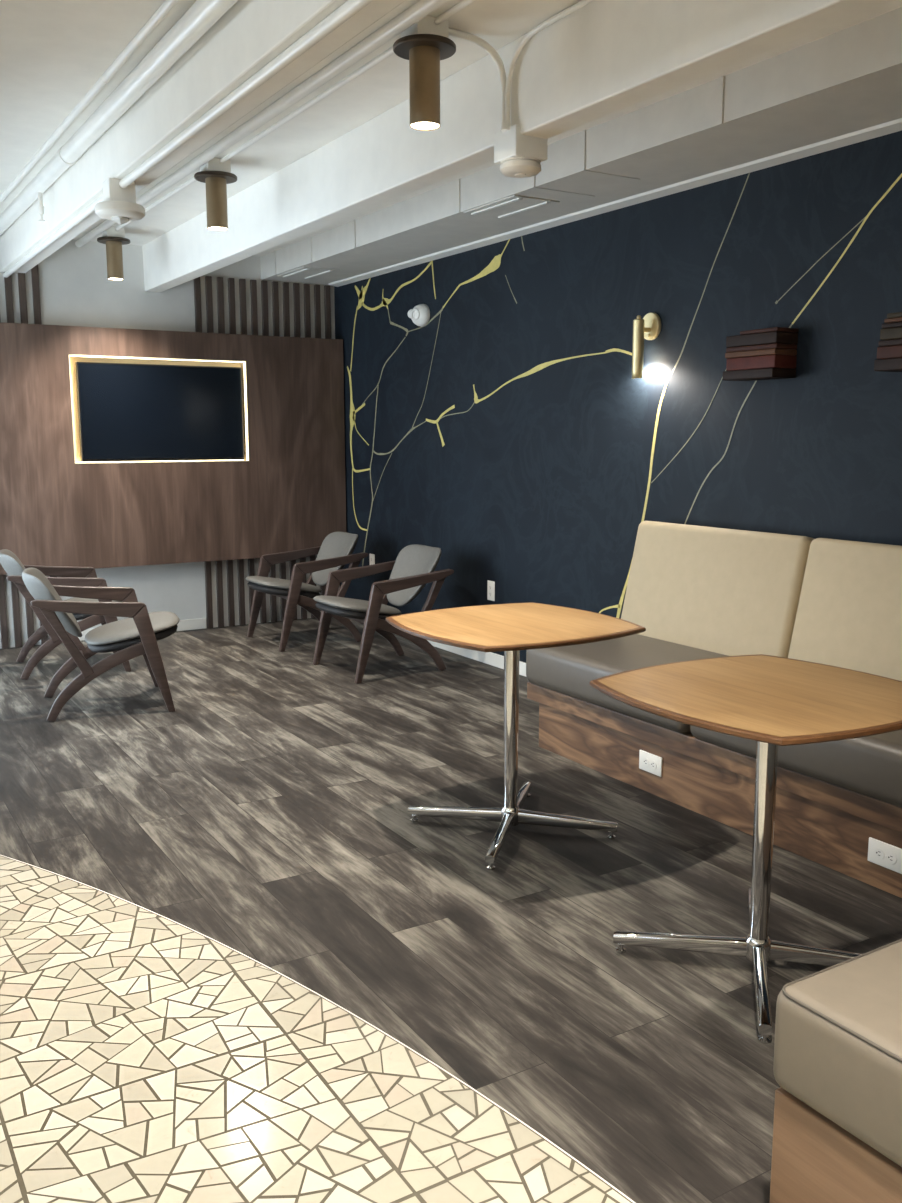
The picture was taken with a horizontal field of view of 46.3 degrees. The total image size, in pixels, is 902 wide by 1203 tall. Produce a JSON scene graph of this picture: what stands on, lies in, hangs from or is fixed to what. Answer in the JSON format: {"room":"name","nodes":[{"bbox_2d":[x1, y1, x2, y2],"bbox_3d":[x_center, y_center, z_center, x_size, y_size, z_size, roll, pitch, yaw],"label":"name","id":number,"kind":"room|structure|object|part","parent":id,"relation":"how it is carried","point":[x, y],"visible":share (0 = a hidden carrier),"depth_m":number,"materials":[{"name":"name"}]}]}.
{"room":"lounge","nodes":[
{"label":"lounge","id":0,"kind":"room"},
{"bbox_2d":[0,239,339,648],"bbox_3d":[-2.346,-1.056,7.117,3.415,2.620,0.120,-6,10,-31],"label":"wall","id":1,"kind":"structure","parent":0,"point":[76,290],"depth_m":7.17,"materials":[{"name":"white paint"}]},
{"bbox_2d":[0,264,53,648],"bbox_3d":[-2.915,-0.978,6.690,0.693,2.600,0.024,-6,10,-31],"label":"panel","id":2,"kind":"object","parent":1,"relation":"attached to","point":[34,271],"visible":0.27,"depth_m":6.81,"materials":[{"name":"brown wood"}]},
{"bbox_2d":[78,618,205,640],"bbox_3d":[-2.188,0.197,7.330,0.998,0.078,0.014,-6,10,-31],"label":"baseboard","id":3,"kind":"structure","parent":1,"relation":"attached to","point":[199,623],"depth_m":7.51,"materials":[{"name":"white plastic"}]},
{"bbox_2d":[0,322,345,574],"bbox_3d":[-1.978,-1.034,7.148,2.732,1.559,0.107,-6,10,-31],"label":"wood wall panel","id":4,"kind":"object","parent":1,"relation":"attached to","point":[287,493],"visible":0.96,"depth_m":7.15,"materials":[{"name":"brown wood"}]},
{"bbox_2d":[76,362,243,461],"bbox_3d":[-1.947,-1.277,7.144,1.112,0.638,0.058,-6,10,-31],"label":"television","id":5,"kind":"object","parent":4,"relation":"attached to","point":[127,412],"visible":1,"depth_m":7.10,"materials":[{"name":"dark glossy glass screen"},{"name":"black plastic casing"}]},
{"bbox_2d":[193,276,330,628],"bbox_3d":[-1.322,-1.060,7.665,1.019,2.455,0.024,-6,10,-31],"label":"wall slats","id":6,"kind":"object","parent":1,"relation":"attached to","point":[208,279],"visible":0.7,"depth_m":7.59,"materials":[{"name":"brown wood"}]},
{"bbox_2d":[0,618,901,1202],"bbox_3d":[-0.323,0.985,2.743,4.815,0.060,9.900,-6,10,-31],"label":"floor","id":7,"kind":"structure","parent":0,"point":[265,816],"depth_m":2.85,"materials":[{"name":"grey plastic"}]},
{"bbox_2d":[0,549,131,679],"bbox_3d":[-2.279,0.040,6.296,0.745,0.710,0.600,-4,10,-24],"label":"lounge armchair","id":8,"kind":"object","parent":7,"relation":"on","point":[63,575],"visible":0.51,"depth_m":6.06,"materials":[{"name":"brown wood"}]},
{"bbox_3d":[-2.498,-0.124,6.170,0.264,0.346,0.454,-4,10,-24],"label":"backrest","id":9,"kind":"part","parent":8,"relation":"part of","materials":[{"name":"grey fabric"}]},
{"bbox_3d":[-2.419,0.173,6.536,0.528,0.371,0.030,-4,10,-24],"label":"leg","id":10,"kind":"part","parent":8,"relation":"part of","materials":[{"name":"brown wood"}]},
{"bbox_3d":[-2.234,-0.105,5.979,0.521,0.112,0.032,-4,10,-24],"label":"armrest","id":11,"kind":"part","parent":8,"relation":"part of","materials":[{"name":"brown wood"}]},
{"bbox_3d":[-2.469,-0.185,6.489,0.521,0.112,0.032,-4,10,-24],"label":"armrest","id":12,"kind":"part","parent":8,"relation":"part of","materials":[{"name":"brown wood"}]},
{"bbox_3d":[-2.207,0.245,6.078,0.528,0.371,0.030,-4,10,-24],"label":"leg","id":13,"kind":"part","parent":8,"relation":"part of","materials":[{"name":"brown wood"}]},
{"bbox_3d":[-2.152,-0.004,6.348,0.467,0.114,0.476,-4,10,-24],"label":"seat","id":14,"kind":"part","parent":8,"relation":"part of","materials":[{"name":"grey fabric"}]},
{"bbox_3d":[-2.204,0.065,6.651,0.182,0.550,0.032,-4,10,-24],"label":"leg","id":15,"kind":"part","parent":8,"relation":"part of","materials":[{"name":"brown wood"}]},
{"bbox_3d":[-1.968,0.145,6.140,0.182,0.550,0.032,-4,10,-24],"label":"leg","id":16,"kind":"part","parent":8,"relation":"part of","materials":[{"name":"brown wood"}]},
{"bbox_2d":[22,567,179,721],"bbox_3d":[-1.778,0.178,5.409,0.745,0.710,0.600,-4,10,-22],"label":"lounge armchair","id":17,"kind":"object","parent":7,"relation":"on","point":[136,635],"visible":1,"depth_m":5.22,"materials":[{"name":"brown wood"}]},
{"bbox_3d":[-2.001,0.013,5.291,0.264,0.346,0.454,-4,10,-22],"label":"backrest","id":18,"kind":"part","parent":17,"relation":"part of","materials":[{"name":"grey fabric"}]},
{"bbox_3d":[-1.908,0.311,5.654,0.528,0.371,0.030,-4,10,-22],"label":"leg","id":19,"kind":"part","parent":17,"relation":"part of","materials":[{"name":"brown wood"}]},
{"bbox_3d":[-1.745,0.034,5.089,0.521,0.112,0.032,-4,10,-22],"label":"armrest","id":20,"kind":"part","parent":17,"relation":"part of","materials":[{"name":"brown wood"}]},
{"bbox_3d":[-1.958,-0.047,5.609,0.521,0.112,0.032,-4,10,-22],"label":"armrest","id":21,"kind":"part","parent":17,"relation":"part of","materials":[{"name":"brown wood"}]},
{"bbox_3d":[-1.717,0.384,5.187,0.528,0.371,0.030,-4,10,-22],"label":"leg","id":22,"kind":"part","parent":17,"relation":"part of","materials":[{"name":"brown wood"}]},
{"bbox_3d":[-1.649,0.135,5.454,0.467,0.114,0.476,-4,10,-22],"label":"seat","id":23,"kind":"part","parent":17,"relation":"part of","materials":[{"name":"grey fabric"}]},
{"bbox_3d":[-1.688,0.204,5.759,0.182,0.550,0.032,-4,10,-22],"label":"leg","id":24,"kind":"part","parent":17,"relation":"part of","materials":[{"name":"brown wood"}]},
{"bbox_3d":[-1.475,0.285,5.239,0.182,0.550,0.032,-4,10,-22],"label":"leg","id":25,"kind":"part","parent":17,"relation":"part of","materials":[{"name":"brown wood"}]},
{"bbox_2d":[245,532,367,651],"bbox_3d":[-0.993,-0.090,7.109,0.745,0.710,0.600,-6,10,-31],"label":"lounge armchair","id":26,"kind":"object","parent":7,"relation":"on","point":[336,550],"visible":0.87,"depth_m":7.00,"materials":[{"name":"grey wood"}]},
{"bbox_3d":[-1.322,-0.031,7.251,0.182,0.550,0.032,-6,10,-31],"label":"leg","id":27,"kind":"part","parent":26,"relation":"part of","materials":[{"name":"brown wood"}]},
{"bbox_3d":[-1.112,-0.114,7.032,0.467,0.114,0.476,-6,10,-31],"label":"seat","id":28,"kind":"part","parent":26,"relation":"part of","materials":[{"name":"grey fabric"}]},
{"bbox_3d":[-1.074,-0.324,7.359,0.521,0.112,0.032,-6,10,-31],"label":"armrest","id":29,"kind":"part","parent":26,"relation":"part of","materials":[{"name":"brown wood"}]},
{"bbox_3d":[-1.025,0.043,6.773,0.182,0.550,0.032,-6,10,-31],"label":"leg","id":30,"kind":"part","parent":26,"relation":"part of","materials":[{"name":"brown wood"}]},
{"bbox_3d":[-1.094,0.040,7.369,0.528,0.371,0.030,-6,10,-31],"label":"leg","id":31,"kind":"part","parent":26,"relation":"part of","materials":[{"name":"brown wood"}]},
{"bbox_3d":[-0.828,0.107,6.940,0.528,0.371,0.030,-6,10,-31],"label":"leg","id":32,"kind":"part","parent":26,"relation":"part of","materials":[{"name":"brown wood"}]},
{"bbox_3d":[-0.778,-0.249,6.881,0.521,0.112,0.032,-6,10,-31],"label":"armrest","id":33,"kind":"part","parent":26,"relation":"part of","materials":[{"name":"brown wood"}]},
{"bbox_3d":[-0.789,-0.290,7.204,0.264,0.346,0.454,-6,10,-31],"label":"backrest","id":34,"kind":"part","parent":26,"relation":"part of","materials":[{"name":"grey fabric"}]},
{"bbox_2d":[1,855,634,1202],"bbox_3d":[-0.612,1.120,1.851,1.504,0.051,8.540,-8,12,-43],"label":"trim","id":35,"kind":"structure","parent":7,"relation":"on","point":[1,855],"depth_m":2.40,"materials":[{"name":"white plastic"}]},
{"bbox_2d":[313,544,453,683],"bbox_3d":[-0.426,0.046,6.235,0.745,0.710,0.600,-6,10,-31],"label":"lounge armchair","id":36,"kind":"object","parent":7,"relation":"on","point":[414,566],"visible":0.95,"depth_m":6.13,"materials":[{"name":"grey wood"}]},
{"bbox_3d":[-0.755,0.105,6.378,0.182,0.550,0.032,-6,10,-31],"label":"leg","id":37,"kind":"part","parent":36,"relation":"part of","materials":[{"name":"brown wood"}]},
{"bbox_3d":[-0.585,0.081,6.142,0.035,0.034,0.540,-6,10,-31],"label":"seat rail","id":38,"kind":"part","parent":36,"relation":"part of","materials":[{"name":"brown wood"}]},
{"bbox_3d":[-0.545,0.022,6.158,0.467,0.114,0.476,-6,10,-31],"label":"seat","id":39,"kind":"part","parent":36,"relation":"part of","materials":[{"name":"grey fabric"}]},
{"bbox_3d":[-0.507,-0.188,6.486,0.521,0.112,0.032,-6,10,-31],"label":"armrest","id":40,"kind":"part","parent":36,"relation":"part of","materials":[{"name":"brown wood"}]},
{"bbox_3d":[-0.527,0.176,6.496,0.528,0.371,0.030,-6,10,-31],"label":"leg","id":41,"kind":"part","parent":36,"relation":"part of","materials":[{"name":"brown wood"}]},
{"bbox_3d":[-0.458,0.180,5.899,0.182,0.550,0.032,-6,10,-31],"label":"leg","id":42,"kind":"part","parent":36,"relation":"part of","materials":[{"name":"brown wood"}]},
{"bbox_3d":[-0.260,0.243,6.066,0.528,0.371,0.030,-6,10,-31],"label":"leg","id":43,"kind":"part","parent":36,"relation":"part of","materials":[{"name":"brown wood"}]},
{"bbox_3d":[-0.221,-0.154,6.331,0.264,0.346,0.454,-6,10,-31],"label":"backrest","id":44,"kind":"part","parent":36,"relation":"part of","materials":[{"name":"grey fabric"}]},
{"bbox_3d":[-0.210,-0.113,6.007,0.521,0.112,0.032,-6,10,-31],"label":"armrest","id":45,"kind":"part","parent":36,"relation":"part of","materials":[{"name":"brown wood"}]},
{"bbox_2d":[386,602,645,869],"bbox_3d":[0.209,0.435,3.655,0.740,0.740,0.740,-6,10,-31],"label":"pedestal table","id":46,"kind":"object","parent":7,"relation":"on","point":[510,628],"visible":1,"depth_m":3.62,"materials":[{"name":"brown wood"}]},
{"bbox_3d":[0.018,0.746,3.750,0.350,0.051,0.034,2,9,13],"label":"leg","id":47,"kind":"part","parent":46,"relation":"part of","materials":[{"name":"silver metal"}]},
{"bbox_3d":[0.163,0.783,3.516,0.034,0.051,0.350,2,9,13],"label":"leg","id":48,"kind":"part","parent":46,"relation":"part of","materials":[{"name":"silver metal"}]},
{"bbox_3d":[0.255,0.723,3.894,0.034,0.051,0.350,2,9,13],"label":"leg","id":49,"kind":"part","parent":46,"relation":"part of","materials":[{"name":"silver metal"}]},
{"bbox_3d":[0.401,0.760,3.659,0.350,0.051,0.034,2,9,13],"label":"leg","id":50,"kind":"part","parent":46,"relation":"part of","materials":[{"name":"silver metal"}]},
{"bbox_2d":[526,521,901,897],"bbox_3d":[1.320,0.293,3.788,0.800,0.975,2.587,-6,10,-31],"label":"upholstered bench","id":51,"kind":"object","parent":7,"relation":"on","point":[697,592],"visible":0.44,"depth_m":4.04,"materials":[{"name":"brown wood"}]},
{"bbox_2d":[526,634,727,733],"bbox_3d":[0.854,0.311,4.410,0.645,0.188,1.013,-6,10,-31],"label":"seat cushion","id":52,"kind":"object","parent":51,"relation":"on","point":[566,673],"depth_m":4.39,"materials":[{"name":"grey leather"}]},
{"bbox_2d":[639,750,662,776],"bbox_3d":[0.767,0.622,4.058,0.009,0.076,0.126,-6,10,-31],"label":"wall outlet","id":53,"kind":"object","parent":51,"relation":"attached to","point":[649,762],"visible":1,"depth_m":4.05,"materials":[{"name":"white plastic"}]},
{"bbox_2d":[643,758,648,765],"bbox_3d":[0.754,0.620,4.074,0.003,0.033,0.033,-6,10,-31],"label":"receptacle","id":54,"kind":"object","parent":53,"relation":"attached to","point":[645,760],"depth_m":4.07,"materials":[{"name":"white plastic"}]},
{"bbox_2d":[650,761,656,768],"bbox_3d":[0.775,0.625,4.038,0.003,0.033,0.033,-6,10,-31],"label":"receptacle","id":55,"kind":"object","parent":53,"relation":"attached to","point":[653,764],"depth_m":4.04,"materials":[{"name":"white plastic"}]},
{"bbox_3d":[1.338,0.534,3.828,0.767,0.074,2.572,-6,10,-31],"label":"rail","id":56,"kind":"part","parent":51,"relation":"part of","materials":[{"name":"brown wood"}]},
{"bbox_2d":[621,521,813,657],"bbox_3d":[1.124,-0.042,4.564,0.218,0.552,0.987,-6,10,-31],"label":"cushion","id":57,"kind":"object","parent":51,"relation":"on","point":[726,592],"depth_m":4.46,"materials":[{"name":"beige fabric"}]},
{"bbox_3d":[1.363,0.676,3.821,0.755,0.208,2.497,-6,10,-31],"label":"panel","id":58,"kind":"part","parent":51,"relation":"part of","materials":[{"name":"brown wood"}]},
{"bbox_2d":[690,725,901,807],"bbox_3d":[1.521,0.479,3.336,0.645,0.188,1.526,-6,10,-31],"label":"seat cushion","id":59,"kind":"object","parent":51,"relation":"on","point":[868,769],"depth_m":3.24,"materials":[{"name":"grey leather"}]},
{"bbox_2d":[788,538,901,680],"bbox_3d":[1.643,0.089,3.727,0.218,0.552,0.989,-6,10,-31],"label":"cushion","id":60,"kind":"object","parent":51,"relation":"on","point":[845,611],"depth_m":3.90,"materials":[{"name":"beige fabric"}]},
{"bbox_2d":[868,837,901,873],"bbox_3d":[1.312,0.766,3.180,0.009,0.076,0.126,-6,10,-31],"label":"wall outlet","id":61,"kind":"object","parent":51,"relation":"attached to","point":[881,853],"visible":1,"depth_m":3.18,"materials":[{"name":"white plastic"}]},
{"bbox_2d":[875,848,883,858],"bbox_3d":[1.298,0.764,3.196,0.003,0.033,0.033,-6,10,-31],"label":"receptacle","id":62,"kind":"object","parent":61,"relation":"attached to","point":[879,852],"depth_m":3.19,"materials":[{"name":"white plastic"}]},
{"bbox_2d":[887,853,896,863],"bbox_3d":[1.320,0.769,3.161,0.003,0.033,0.033,-6,10,-31],"label":"receptacle","id":63,"kind":"object","parent":61,"relation":"attached to","point":[891,857],"depth_m":3.16,"materials":[{"name":"white plastic"}]},
{"bbox_2d":[590,654,901,1043],"bbox_3d":[0.798,0.586,2.693,0.740,0.740,0.740,-6,10,-31],"label":"pedestal table","id":64,"kind":"object","parent":7,"relation":"on","point":[770,701],"visible":0.98,"depth_m":2.66,"materials":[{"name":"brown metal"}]},
{"bbox_3d":[0.607,0.896,2.788,0.350,0.051,0.034,2,9,13],"label":"leg","id":65,"kind":"part","parent":64,"relation":"part of","materials":[{"name":"silver metal"}]},
{"bbox_3d":[0.845,0.873,2.932,0.034,0.051,0.350,2,9,13],"label":"leg","id":66,"kind":"part","parent":64,"relation":"part of","materials":[{"name":"silver metal"}]},
{"bbox_3d":[0.753,0.933,2.554,0.034,0.051,0.350,2,9,13],"label":"leg","id":67,"kind":"part","parent":64,"relation":"part of","materials":[{"name":"silver metal"}]},
{"bbox_3d":[0.990,0.910,2.697,0.350,0.051,0.034,2,9,13],"label":"leg","id":68,"kind":"part","parent":64,"relation":"part of","materials":[{"name":"silver metal"}]},
{"bbox_2d":[770,939,901,1202],"bbox_3d":[1.263,0.855,1.883,1.325,0.458,0.628,-6,10,-31],"label":"upholstered bench","id":69,"kind":"object","parent":7,"relation":"on","point":[837,1064],"visible":1,"depth_m":1.70,"materials":[{"name":"beige leather"}]},
{"bbox_3d":[1.266,0.948,1.904,1.313,0.268,0.596,-6,10,-31],"label":"panel","id":70,"kind":"part","parent":69,"relation":"part of","materials":[{"name":"brown wood"}]},
{"bbox_2d":[0,0,901,255],"bbox_3d":[-0.328,-1.707,2.319,5.055,0.150,10.140,-6,10,-31],"label":"ceiling","id":71,"kind":"structure","parent":0,"point":[53,52],"depth_m":3.76,"materials":[{"name":"white paint"}]},
{"bbox_2d":[0,0,178,203],"bbox_3d":[-0.358,-1.614,2.315,0.029,0.029,9.900,-6,10,-31],"label":"ceiling pipe","id":72,"kind":"object","parent":71,"relation":"attached to","point":[164,9],"visible":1,"depth_m":3.74,"materials":[{"name":"metal"}]},
{"bbox_2d":[97,226,129,279],"bbox_3d":[-2.056,-2.123,6.441,0.194,0.302,0.194,-6,10,-31],"label":"ceiling light","id":73,"kind":"object","parent":71,"relation":"attached to","point":[114,239],"visible":0.99,"depth_m":6.40,"materials":[{"name":"brown metal"}]},
{"bbox_3d":[-2.056,-2.084,6.447,0.095,0.222,0.095,-6,10,-31],"label":"lamp shade","id":74,"kind":"part","parent":73,"relation":"part of","materials":[{"name":"brown metal"}]},
{"bbox_2d":[0,0,237,235],"bbox_3d":[-0.285,-1.533,2.373,0.081,0.209,9.900,-6,10,-31],"label":"ceiling pipe","id":75,"kind":"object","parent":71,"relation":"attached to","point":[202,15],"visible":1,"depth_m":3.73,"materials":[{"name":"metal"}]},
{"bbox_2d":[116,177,195,230],"bbox_3d":[-1.562,-2.137,5.642,0.020,0.020,1.740,-6,10,-31],"label":"ceiling pipe","id":76,"kind":"object","parent":71,"relation":"attached to","point":[190,181],"visible":0.66,"depth_m":5.52,"materials":[{"name":"metal"}]},
{"bbox_2d":[0,0,405,272],"bbox_3d":[-0.162,-1.532,2.449,0.185,0.236,9.900,-6,10,-31],"label":"ceiling beam","id":77,"kind":"structure","parent":71,"relation":"attached to","point":[252,33],"depth_m":3.43,"materials":[{"name":"white paint"}]},
{"bbox_2d":[3,195,102,277],"bbox_3d":[-2.082,-1.866,5.465,0.033,0.033,2.725,-6,10,-31],"label":"ceiling pipe","id":78,"kind":"object","parent":77,"relation":"attached to","point":[90,209],"visible":0.66,"depth_m":5.28,"materials":[{"name":"metal"}]},
{"bbox_2d":[95,178,144,224],"bbox_3d":[-1.344,-1.616,4.279,0.196,0.168,0.196,-6,10,-31],"label":"ceiling detector","id":79,"kind":"object","parent":77,"relation":"attached to","point":[119,205],"visible":1,"depth_m":4.22,"materials":[{"name":"paint"}]},
{"bbox_2d":[119,0,372,187],"bbox_3d":[0.533,-1.207,1.248,0.033,0.033,7.065,-6,10,-31],"label":"ceiling pipe","id":80,"kind":"object","parent":77,"relation":"attached to","point":[349,8],"visible":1,"depth_m":2.97,"materials":[{"name":"metal"}]},
{"bbox_2d":[194,158,236,230],"bbox_3d":[-1.084,-1.879,4.874,0.194,0.302,0.194,-6,10,-31],"label":"ceiling light","id":81,"kind":"object","parent":71,"relation":"attached to","point":[216,175],"visible":0.98,"depth_m":4.84,"materials":[{"name":"brown metal"}]},
{"bbox_3d":[-1.084,-1.839,4.880,0.095,0.222,0.095,-6,10,-31],"label":"lamp shade","id":82,"kind":"part","parent":81,"relation":"part of","materials":[{"name":"brown metal"}]},
{"bbox_2d":[75,0,449,246],"bbox_3d":[0.181,-1.659,2.643,0.044,0.044,9.900,-6,10,-31],"label":"ceiling pipe","id":83,"kind":"object","parent":71,"relation":"attached to","point":[421,9],"visible":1,"depth_m":3.79,"materials":[{"name":"metal"}]},
{"bbox_2d":[220,46,393,162],"bbox_3d":[-0.574,-1.889,4.049,0.020,0.020,1.800,-6,10,-31],"label":"ceiling pipe","id":84,"kind":"object","parent":71,"relation":"attached to","point":[389,52],"visible":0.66,"depth_m":3.94,"materials":[{"name":"metal"}]},
{"bbox_2d":[393,15,455,130],"bbox_3d":[-0.081,-1.626,3.257,0.194,0.302,0.194,-6,10,-31],"label":"ceiling light","id":85,"kind":"object","parent":71,"relation":"attached to","point":[425,43],"visible":0.98,"depth_m":3.22,"materials":[{"name":"metal"}]},
{"bbox_3d":[-0.081,-1.587,3.263,0.095,0.222,0.095,-6,10,-31],"label":"lamp shade","id":86,"kind":"part","parent":85,"relation":"part of","materials":[{"name":"brown metal"}]},
{"bbox_2d":[434,0,475,24],"bbox_3d":[0.423,-1.637,2.440,0.020,0.020,1.780,-6,10,-31],"label":"ceiling pipe","id":87,"kind":"object","parent":71,"relation":"attached to","point":[463,4],"visible":1,"depth_m":3.10,"materials":[{"name":"metal"}]},
{"bbox_2d":[142,0,893,291],"bbox_3d":[0.589,-1.577,2.909,0.142,0.294,9.900,-6,10,-31],"label":"ceiling beam","id":88,"kind":"structure","parent":71,"relation":"attached to","point":[602,58],"depth_m":3.41,"materials":[{"name":"white paint"}]},
{"bbox_2d":[494,124,547,177],"bbox_3d":[0.230,-1.476,3.478,0.138,0.140,0.138,-6,10,-31],"label":"ceiling detector","id":89,"kind":"object","parent":88,"relation":"attached to","point":[519,155],"visible":0.98,"depth_m":3.43,"materials":[{"name":"paint"}]},
{"bbox_2d":[449,0,593,131],"bbox_3d":[0.724,-1.491,2.300,0.264,0.275,2.512,-6,10,-31],"label":"conduit","id":90,"kind":"object","parent":88,"relation":"attached to","point":[505,83],"visible":0.97,"depth_m":3.35,"materials":[{"name":"metal"}]},
{"bbox_2d":[260,7,901,284],"bbox_3d":[1.479,-1.729,3.437,0.576,0.160,9.900,-6,10,-31],"label":"ceiling beam","id":91,"kind":"structure","parent":71,"relation":"attached to","point":[848,80],"depth_m":4.17,"materials":[{"name":"paint"}]},
{"bbox_2d":[278,267,339,278],"bbox_3d":[-0.968,-2.223,7.147,0.260,0.012,0.440,-6,10,-31],"label":"ceiling vent","id":92,"kind":"object","parent":91,"relation":"in","point":[303,272],"visible":1,"depth_m":7.11,"materials":[{"name":"metal"}]},
{"bbox_3d":[-1.040,-2.214,7.104,0.020,0.008,0.410,-6,10,-31],"label":"slot blade","id":93,"kind":"part","parent":92,"relation":"part of","materials":[{"name":"paint"}]},
{"bbox_3d":[-0.904,-2.227,7.187,0.020,0.008,0.410,-6,10,-31],"label":"slot blade","id":94,"kind":"part","parent":92,"relation":"part of","materials":[{"name":"paint"}]},
{"bbox_2d":[464,195,559,218],"bbox_3d":[0.288,-1.904,5.104,0.260,0.012,0.440,-6,10,-31],"label":"ceiling vent","id":95,"kind":"object","parent":91,"relation":"in","point":[514,205],"visible":1,"depth_m":5.07,"materials":[{"name":"metal"}]},
{"bbox_3d":[0.215,-1.895,5.060,0.020,0.008,0.410,-6,10,-31],"label":"slot blade","id":96,"kind":"part","parent":95,"relation":"part of","materials":[{"name":"paint"}]},
{"bbox_3d":[0.351,-1.908,5.143,0.020,0.008,0.410,-6,10,-31],"label":"slot blade","id":97,"kind":"part","parent":95,"relation":"part of","materials":[{"name":"paint"}]},
{"bbox_2d":[334,131,901,662],"bbox_3d":[1.746,-0.551,3.857,0.122,2.620,10.020,-6,10,-31],"label":"wall","id":98,"kind":"structure","parent":0,"point":[511,433],"depth_m":5.15,"materials":[{"name":"blue paint"}]},
{"bbox_2d":[369,554,374,564],"bbox_3d":[-0.569,-0.284,7.605,0.009,0.118,0.074,-6,10,-31],"label":"wall outlet","id":99,"kind":"object","parent":98,"relation":"attached to","point":[371,556],"visible":0.7,"depth_m":7.59,"materials":[{"name":"white plastic"}]},
{"bbox_2d":[407,304,429,326],"bbox_3d":[-0.223,-1.822,6.714,0.088,0.141,0.218,-6,10,-31],"label":"detector","id":100,"kind":"object","parent":98,"relation":"attached to","point":[420,314],"visible":1,"depth_m":6.66,"materials":[{"name":"white plastic"}]},
{"bbox_2d":[427,640,525,676],"bbox_3d":[0.065,0.300,6.645,0.014,0.078,3.450,-6,10,-31],"label":"baseboard","id":101,"kind":"structure","parent":98,"relation":"attached to","point":[490,658],"depth_m":6.43,"materials":[{"name":"white plastic"}]},
{"bbox_2d":[487,580,494,600],"bbox_3d":[0.239,-0.064,6.304,0.009,0.118,0.074,-6,10,-31],"label":"wall outlet","id":102,"kind":"object","parent":98,"relation":"attached to","point":[490,584],"visible":1,"depth_m":6.30,"materials":[{"name":"white plastic"}]},
{"bbox_2d":[328,118,901,286],"bbox_3d":[1.707,-1.662,3.552,0.080,0.020,9.840,-6,10,-31],"label":"trim","id":103,"kind":"structure","parent":98,"relation":"attached to","point":[893,126],"depth_m":4.74,"materials":[{"name":"white paint"}]},
{"bbox_2d":[632,312,660,378],"bbox_3d":[0.898,-1.198,4.934,0.111,0.303,0.126,-6,10,-31],"label":"wall sconce","id":104,"kind":"object","parent":98,"relation":"attached to","point":[649,327],"visible":1,"depth_m":4.91,"materials":[{"name":"gold metal"}]},
{"bbox_3d":[0.906,-1.258,4.929,0.057,0.044,0.022,-6,10,-31],"label":"arm","id":105,"kind":"part","parent":104,"relation":"part of","materials":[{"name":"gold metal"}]},
{"bbox_2d":[723,327,798,380],"bbox_3d":[1.265,-1.012,4.331,0.139,0.195,0.281,-6,10,-31],"label":"wall block","id":106,"kind":"object","parent":98,"relation":"attached to","point":[766,353],"visible":1,"depth_m":4.25,"materials":[{"name":"brown wood"}]},
{"bbox_2d":[874,312,901,371],"bbox_3d":[1.651,-0.917,3.711,0.137,0.199,0.279,-6,10,-31],"label":"wall block","id":107,"kind":"object","parent":98,"relation":"attached to","point":[889,353],"visible":1,"depth_m":3.74,"materials":[{"name":"brown wood"}]}
]}

